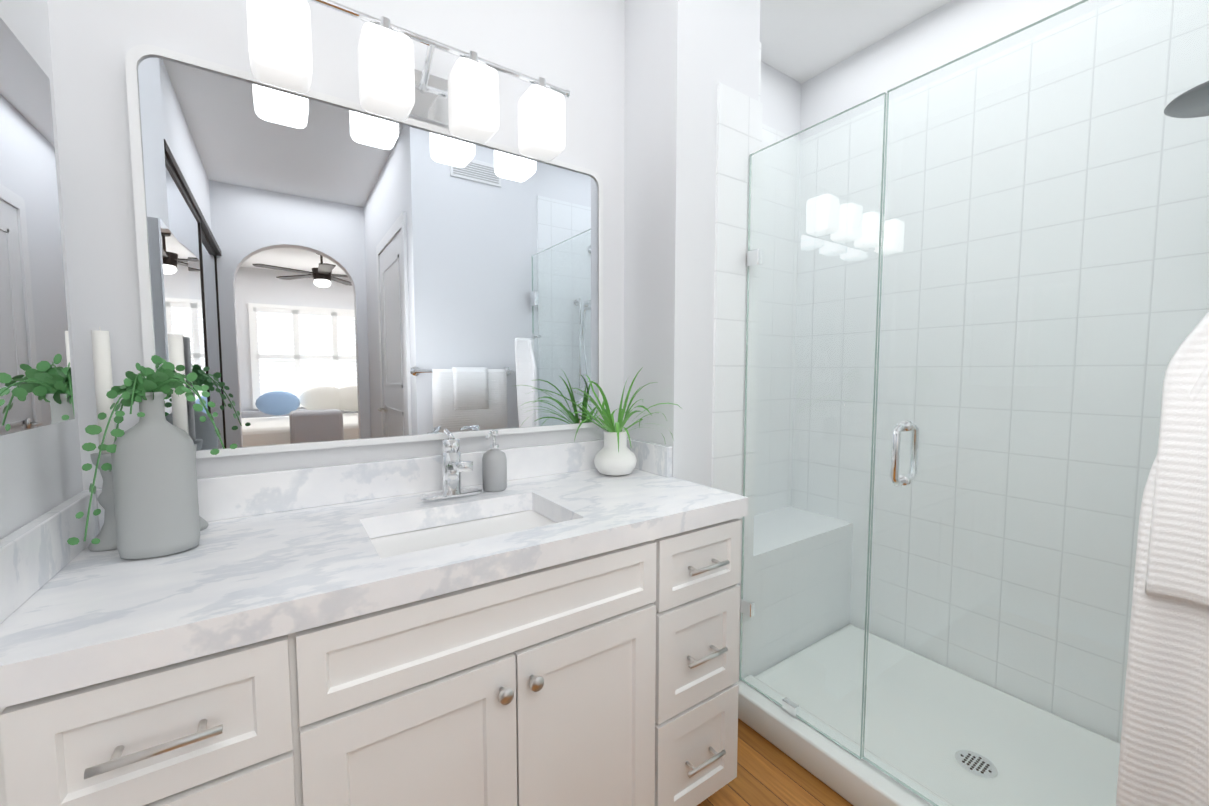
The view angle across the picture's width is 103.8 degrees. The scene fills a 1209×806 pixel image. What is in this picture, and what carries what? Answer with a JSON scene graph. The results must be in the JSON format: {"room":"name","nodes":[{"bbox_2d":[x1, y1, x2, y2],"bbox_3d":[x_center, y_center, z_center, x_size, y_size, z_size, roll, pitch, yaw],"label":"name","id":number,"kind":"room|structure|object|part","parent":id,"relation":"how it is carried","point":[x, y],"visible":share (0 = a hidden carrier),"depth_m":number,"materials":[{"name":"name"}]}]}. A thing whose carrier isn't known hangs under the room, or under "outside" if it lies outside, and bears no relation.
{"room":"bathroom","nodes":[
{"label":"bathroom","id":0,"kind":"room"},
{"bbox_2d":[0,0,82,539],"bbox_3d":[-0.759,-0.116,0.409,0.120,2.570,1.150,-3,5,-34],"label":"wall","id":1,"kind":"structure","parent":0,"point":[40,471],"depth_m":0.80,"materials":[{"name":"white paint"}]},
{"bbox_2d":[0,17,74,435],"bbox_3d":[-0.665,-0.194,0.454,0.088,0.460,0.425,-3,5,-34],"label":"medicine cabinet mirror","id":2,"kind":"object","parent":1,"relation":"attached to","point":[36,390],"visible":1,"depth_m":0.57,"materials":[{"name":"white mirror"}]},
{"bbox_2d":[0,489,99,621],"bbox_3d":[-0.868,0.232,0.721,0.020,0.094,0.548,-3,5,-34],"label":"backsplash","id":3,"kind":"structure","parent":1,"relation":"attached to","point":[32,555],"depth_m":0.72,"materials":[{"name":"white stone"}]},
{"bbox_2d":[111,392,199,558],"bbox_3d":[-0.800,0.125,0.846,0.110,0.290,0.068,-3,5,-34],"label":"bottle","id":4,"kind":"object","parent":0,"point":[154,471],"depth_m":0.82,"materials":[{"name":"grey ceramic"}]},
{"bbox_2d":[47,0,624,489],"bbox_3d":[-0.622,-0.180,1.389,1.450,2.570,0.320,-3,5,-34],"label":"wall","id":5,"kind":"structure","parent":0,"point":[575,48],"depth_m":1.11,"materials":[{"name":"white paint"}]},
{"bbox_2d":[96,439,603,529],"bbox_3d":[-0.476,0.194,1.305,1.286,0.094,0.020,-3,5,-34],"label":"backsplash","id":6,"kind":"structure","parent":5,"relation":"attached to","point":[228,496],"depth_m":1.19,"materials":[{"name":"white stone"}]},
{"bbox_2d":[125,44,602,458],"bbox_3d":[-0.475,-0.314,1.267,1.117,0.830,0.028,-3,5,-34],"label":"mirror","id":7,"kind":"object","parent":5,"relation":"attached to","point":[317,270],"visible":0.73,"depth_m":1.16,"materials":[{"name":"white mirror"}]},
{"bbox_2d":[246,0,569,161],"bbox_3d":[-0.436,-0.786,1.178,0.763,0.198,0.167,-3,5,-34],"label":"sconce","id":8,"kind":"object","parent":5,"relation":"attached to","point":[462,101],"visible":1,"depth_m":1.10,"materials":[{"name":"white glass"}]},
{"bbox_3d":[-0.673,-0.753,0.984,0.108,0.157,0.108,-3,5,-34],"label":"lamp shade","id":9,"kind":"part","parent":8,"relation":"part of","materials":[{"name":"white glass"}]},
{"bbox_3d":[-0.505,-0.761,1.097,0.108,0.157,0.108,-3,5,-34],"label":"lamp shade","id":10,"kind":"part","parent":8,"relation":"part of","materials":[{"name":"white glass"}]},
{"bbox_3d":[-0.335,-0.768,1.212,0.108,0.157,0.108,-3,5,-34],"label":"lamp shade","id":11,"kind":"part","parent":8,"relation":"part of","materials":[{"name":"white glass"}]},
{"bbox_3d":[-0.175,-0.775,1.320,0.108,0.157,0.108,-3,5,-34],"label":"lamp shade","id":12,"kind":"part","parent":8,"relation":"part of","materials":[{"name":"white glass"}]},
{"bbox_2d":[624,0,759,486],"bbox_3d":[0.204,-0.207,1.792,0.370,2.570,0.580,-3,5,-34],"label":"wall","id":13,"kind":"structure","parent":0,"point":[683,58],"depth_m":1.50,"materials":[{"name":"white paint"}]},
{"bbox_2d":[758,42,761,101],"bbox_3d":[0.431,-0.072,1.804,0.010,2.300,0.330,-3,5,-34],"label":"wall","id":14,"kind":"structure","parent":13,"relation":"attached to","point":[759,72],"depth_m":1.60,"materials":[{"name":"white paint"}]},
{"bbox_2d":[697,718,852,805],"bbox_3d":[1.386,1.335,-1.306,5.800,0.100,7.450,-3,5,-34],"label":"floor","id":15,"kind":"structure","parent":0,"point":[769,773],"depth_m":1.38,"materials":[{"name":"brown wood"}]},
{"bbox_2d":[0,510,747,805],"bbox_3d":[-0.325,0.715,1.105,1.313,0.819,0.576,-3,5,-34],"label":"bathroom vanity","id":16,"kind":"object","parent":15,"relation":"on","point":[554,624],"depth_m":0.83,"materials":[{"name":"white wood"}]},
{"bbox_3d":[-0.573,0.428,0.620,0.269,0.167,0.019,-3,5,-34],"label":"drawer","id":17,"kind":"part","parent":16,"relation":"part of","materials":[{"name":"white wood"}]},
{"bbox_3d":[-0.560,0.430,0.598,0.125,0.011,0.034,-3,5,-34],"label":"handle","id":18,"kind":"part","parent":16,"relation":"part of","materials":[{"name":"silver metal"}]},
{"bbox_3d":[-0.573,0.651,0.635,0.269,0.260,0.019,-3,5,-34],"label":"drawer","id":19,"kind":"part","parent":16,"relation":"part of","materials":[{"name":"white wood"}]},
{"bbox_2d":[0,466,747,697],"bbox_3d":[-0.327,0.279,1.091,1.326,0.049,0.548,-3,5,-34],"label":"countertop","id":20,"kind":"structure","parent":16,"relation":"on","point":[251,574],"depth_m":0.80,"materials":[{"name":"white stone"}]},
{"bbox_2d":[88,327,116,551],"bbox_3d":[-0.922,0.064,0.880,0.070,0.408,0.070,-3,5,-34],"label":"candlestick","id":21,"kind":"object","parent":20,"relation":"on","point":[103,381],"visible":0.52,"depth_m":0.87,"materials":[{"name":"grey wax"}]},
{"bbox_2d":[91,327,115,453],"bbox_3d":[-0.922,-0.024,0.874,0.023,0.232,0.023,-3,5,-34],"label":"candle","id":22,"kind":"object","parent":21,"relation":"on","point":[101,352],"depth_m":0.87,"materials":[{"name":"white wax"}]},
{"bbox_2d":[67,355,237,558],"bbox_3d":[-0.793,0.092,0.846,0.226,0.356,0.112,-3,5,-34],"label":"bottle vase","id":23,"kind":"object","parent":20,"relation":"on","point":[152,466],"visible":1,"depth_m":0.82,"materials":[{"name":"grey ceramic"}]},
{"bbox_2d":[168,331,208,530],"bbox_3d":[-0.862,0.058,0.965,0.070,0.408,0.070,-3,5,-34],"label":"candlestick","id":24,"kind":"object","parent":20,"relation":"on","point":[176,358],"visible":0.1,"depth_m":0.95,"materials":[{"name":"grey wax"}]},
{"bbox_2d":[168,331,188,434],"bbox_3d":[-0.862,-0.029,0.959,0.023,0.232,0.023,-3,5,-34],"label":"candle","id":25,"kind":"object","parent":24,"relation":"on","point":[175,341],"depth_m":0.95,"materials":[{"name":"white wax"}]},
{"bbox_2d":[421,429,481,501],"bbox_3d":[-0.379,0.160,1.210,0.156,0.173,0.177,-3,5,-34],"label":"faucet","id":26,"kind":"object","parent":20,"relation":"on","point":[454,465],"visible":0.96,"depth_m":1.22,"materials":[{"name":"silver metal"}]},
{"bbox_2d":[368,502,563,557],"bbox_3d":[-0.294,0.378,1.067,0.480,0.170,0.330,-3,5,-34],"label":"sink","id":27,"kind":"object","parent":20,"relation":"in","point":[441,531],"depth_m":1.13,"materials":[{"name":"white ceramic"}]},
{"bbox_2d":[482,430,506,491],"bbox_3d":[-0.305,0.158,1.309,0.070,0.164,0.072,-3,5,-34],"label":"soap dispenser","id":28,"kind":"object","parent":20,"relation":"on","point":[494,467],"visible":1,"depth_m":1.29,"materials":[{"name":"grey ceramic"}]},
{"bbox_2d":[541,367,681,475],"bbox_3d":[0.035,0.064,1.403,0.353,0.339,0.341,-3,5,-34],"label":"potted plant","id":29,"kind":"object","parent":20,"relation":"on","point":[615,456],"visible":0.96,"depth_m":1.47,"materials":[{"name":"white ceramic"}]},
{"bbox_3d":[-0.313,0.759,0.819,0.340,0.560,0.019,-3,5,-34],"label":"door","id":30,"kind":"part","parent":16,"relation":"part of","materials":[{"name":"white wood"}]},
{"bbox_3d":[-0.182,0.529,0.863,0.029,0.029,0.029,-3,5,-34],"label":"knob","id":31,"kind":"part","parent":16,"relation":"part of","materials":[{"name":"silver metal"}]},
{"bbox_3d":[-0.132,0.527,0.897,0.029,0.029,0.029,-3,5,-34],"label":"knob","id":32,"kind":"part","parent":16,"relation":"part of","materials":[{"name":"silver metal"}]},
{"bbox_3d":[-0.028,0.747,1.012,0.340,0.560,0.019,-3,5,-34],"label":"door","id":33,"kind":"part","parent":16,"relation":"part of","materials":[{"name":"white wood"}]},
{"bbox_3d":[0.236,0.884,1.200,0.280,0.260,0.019,-3,5,-34],"label":"drawer","id":34,"kind":"part","parent":16,"relation":"part of","materials":[{"name":"white wood"}]},
{"bbox_3d":[0.236,0.392,1.168,0.280,0.167,0.019,-3,5,-34],"label":"drawer","id":35,"kind":"part","parent":16,"relation":"part of","materials":[{"name":"white wood"}]},
{"bbox_3d":[0.236,0.615,1.183,0.280,0.260,0.019,-3,5,-34],"label":"drawer","id":36,"kind":"part","parent":16,"relation":"part of","materials":[{"name":"white wood"}]},
{"bbox_3d":[0.246,0.886,1.177,0.125,0.011,0.034,-3,5,-34],"label":"handle","id":37,"kind":"part","parent":16,"relation":"part of","materials":[{"name":"silver metal"}]},
{"bbox_3d":[0.246,0.617,1.159,0.125,0.011,0.034,-3,5,-34],"label":"handle","id":38,"kind":"part","parent":16,"relation":"part of","materials":[{"name":"silver metal"}]},
{"bbox_3d":[0.246,0.394,1.144,0.125,0.011,0.034,-3,5,-34],"label":"handle","id":39,"kind":"part","parent":16,"relation":"part of","materials":[{"name":"silver metal"}]},
{"bbox_2d":[751,506,852,675],"bbox_3d":[0.729,0.802,2.073,0.720,0.520,0.315,-3,5,-34],"label":"shower bench","id":40,"kind":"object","parent":15,"relation":"on","point":[811,551],"depth_m":1.95,"materials":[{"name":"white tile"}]},
{"bbox_2d":[711,82,762,680],"bbox_3d":[0.444,0.041,1.614,0.210,2.100,0.010,-3,5,-34],"label":"wall tile","id":41,"kind":"structure","parent":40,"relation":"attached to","point":[739,131],"depth_m":1.58,"materials":[{"name":"white tile"}]},
{"bbox_2d":[736,624,1119,805],"bbox_3d":[1.109,1.055,1.422,0.836,0.100,1.211,-3,5,-34],"label":"shower pan","id":42,"kind":"object","parent":15,"relation":"on","point":[853,780],"visible":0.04,"depth_m":1.50,"materials":[{"name":"white ceramic"}]},
{"bbox_2d":[739,92,886,758],"bbox_3d":[0.606,0.093,1.459,0.022,1.814,0.427,-3,5,-34],"label":"glass","id":43,"kind":"object","parent":42,"relation":"on","point":[747,606],"visible":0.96,"depth_m":1.43,"materials":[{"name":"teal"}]},
{"bbox_2d":[760,61,800,139],"bbox_3d":[0.617,-0.239,2.277,0.860,2.570,0.240,-3,5,-34],"label":"wall","id":44,"kind":"structure","parent":0,"point":[780,96],"depth_m":2.19,"materials":[{"name":"white paint"}]},
{"bbox_2d":[754,124,799,515],"bbox_3d":[0.638,-0.095,2.149,0.740,2.300,0.010,-3,5,-34],"label":"wall tile","id":45,"kind":"structure","parent":44,"relation":"attached to","point":[770,136],"depth_m":2.25,"materials":[{"name":"white tile"}]},
{"bbox_2d":[760,0,951,83],"bbox_3d":[1.386,-1.329,-1.482,5.800,0.100,7.450,-3,5,-34],"label":"ceiling","id":46,"kind":"structure","parent":0,"point":[802,41],"depth_m":1.90,"materials":[{"name":"white paint"}]},
{"bbox_2d":[800,0,1115,140],"bbox_3d":[1.460,-0.200,1.696,0.120,2.570,1.670,-3,5,-34],"label":"wall","id":47,"kind":"structure","parent":0,"point":[950,31],"depth_m":1.84,"materials":[{"name":"white paint"}]},
{"bbox_2d":[791,0,1208,743],"bbox_3d":[1.372,-0.067,1.718,0.010,2.300,1.530,-3,5,-34],"label":"wall tile","id":48,"kind":"structure","parent":47,"relation":"attached to","point":[955,312],"depth_m":1.64,"materials":[{"name":"white tile"}]},
{"bbox_3d":[1.229,-0.128,0.605,1.490,2.570,0.120,-3,5,-34],"label":"wall","id":49,"kind":"structure","parent":0,"visible":0},
{"bbox_3d":[1.499,-0.011,0.874,0.730,2.300,0.010,-3,5,-34],"label":"wall tile","id":50,"kind":"structure","parent":49,"relation":"attached to","visible":0},
{"bbox_2d":[862,0,1208,805],"bbox_3d":[0.935,0.119,0.975,0.122,1.803,0.734,-3,5,-34],"label":"shower glass door","id":51,"kind":"structure","parent":50,"relation":"attached to","point":[906,478],"depth_m":1.04,"materials":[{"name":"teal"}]},
{"bbox_3d":[0.772,0.129,1.216,0.122,0.168,0.028,-3,5,-34],"label":"handle","id":52,"kind":"part","parent":51,"relation":"part of","materials":[{"name":"silver metal"}]},
{"bbox_2d":[1164,81,1208,117],"bbox_3d":[1.430,-0.800,0.986,0.228,0.244,0.335,-3,5,-34],"label":"shower head","id":53,"kind":"object","parent":50,"relation":"attached to","point":[1195,112],"depth_m":1.09},
{"bbox_3d":[0.772,0.155,0.441,0.592,0.426,0.090,-3,5,-34],"label":"rail","id":54,"kind":"object","parent":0,"visible":0},
{"bbox_2d":[1116,311,1208,805],"bbox_3d":[1.005,0.327,0.729,0.163,1.205,0.255,-3,5,-34],"label":"hanging towel","id":55,"kind":"object","parent":54,"relation":"hanging from","point":[1164,754],"visible":1,"depth_m":0.79,"materials":[{"name":"white fabric"}]}
]}

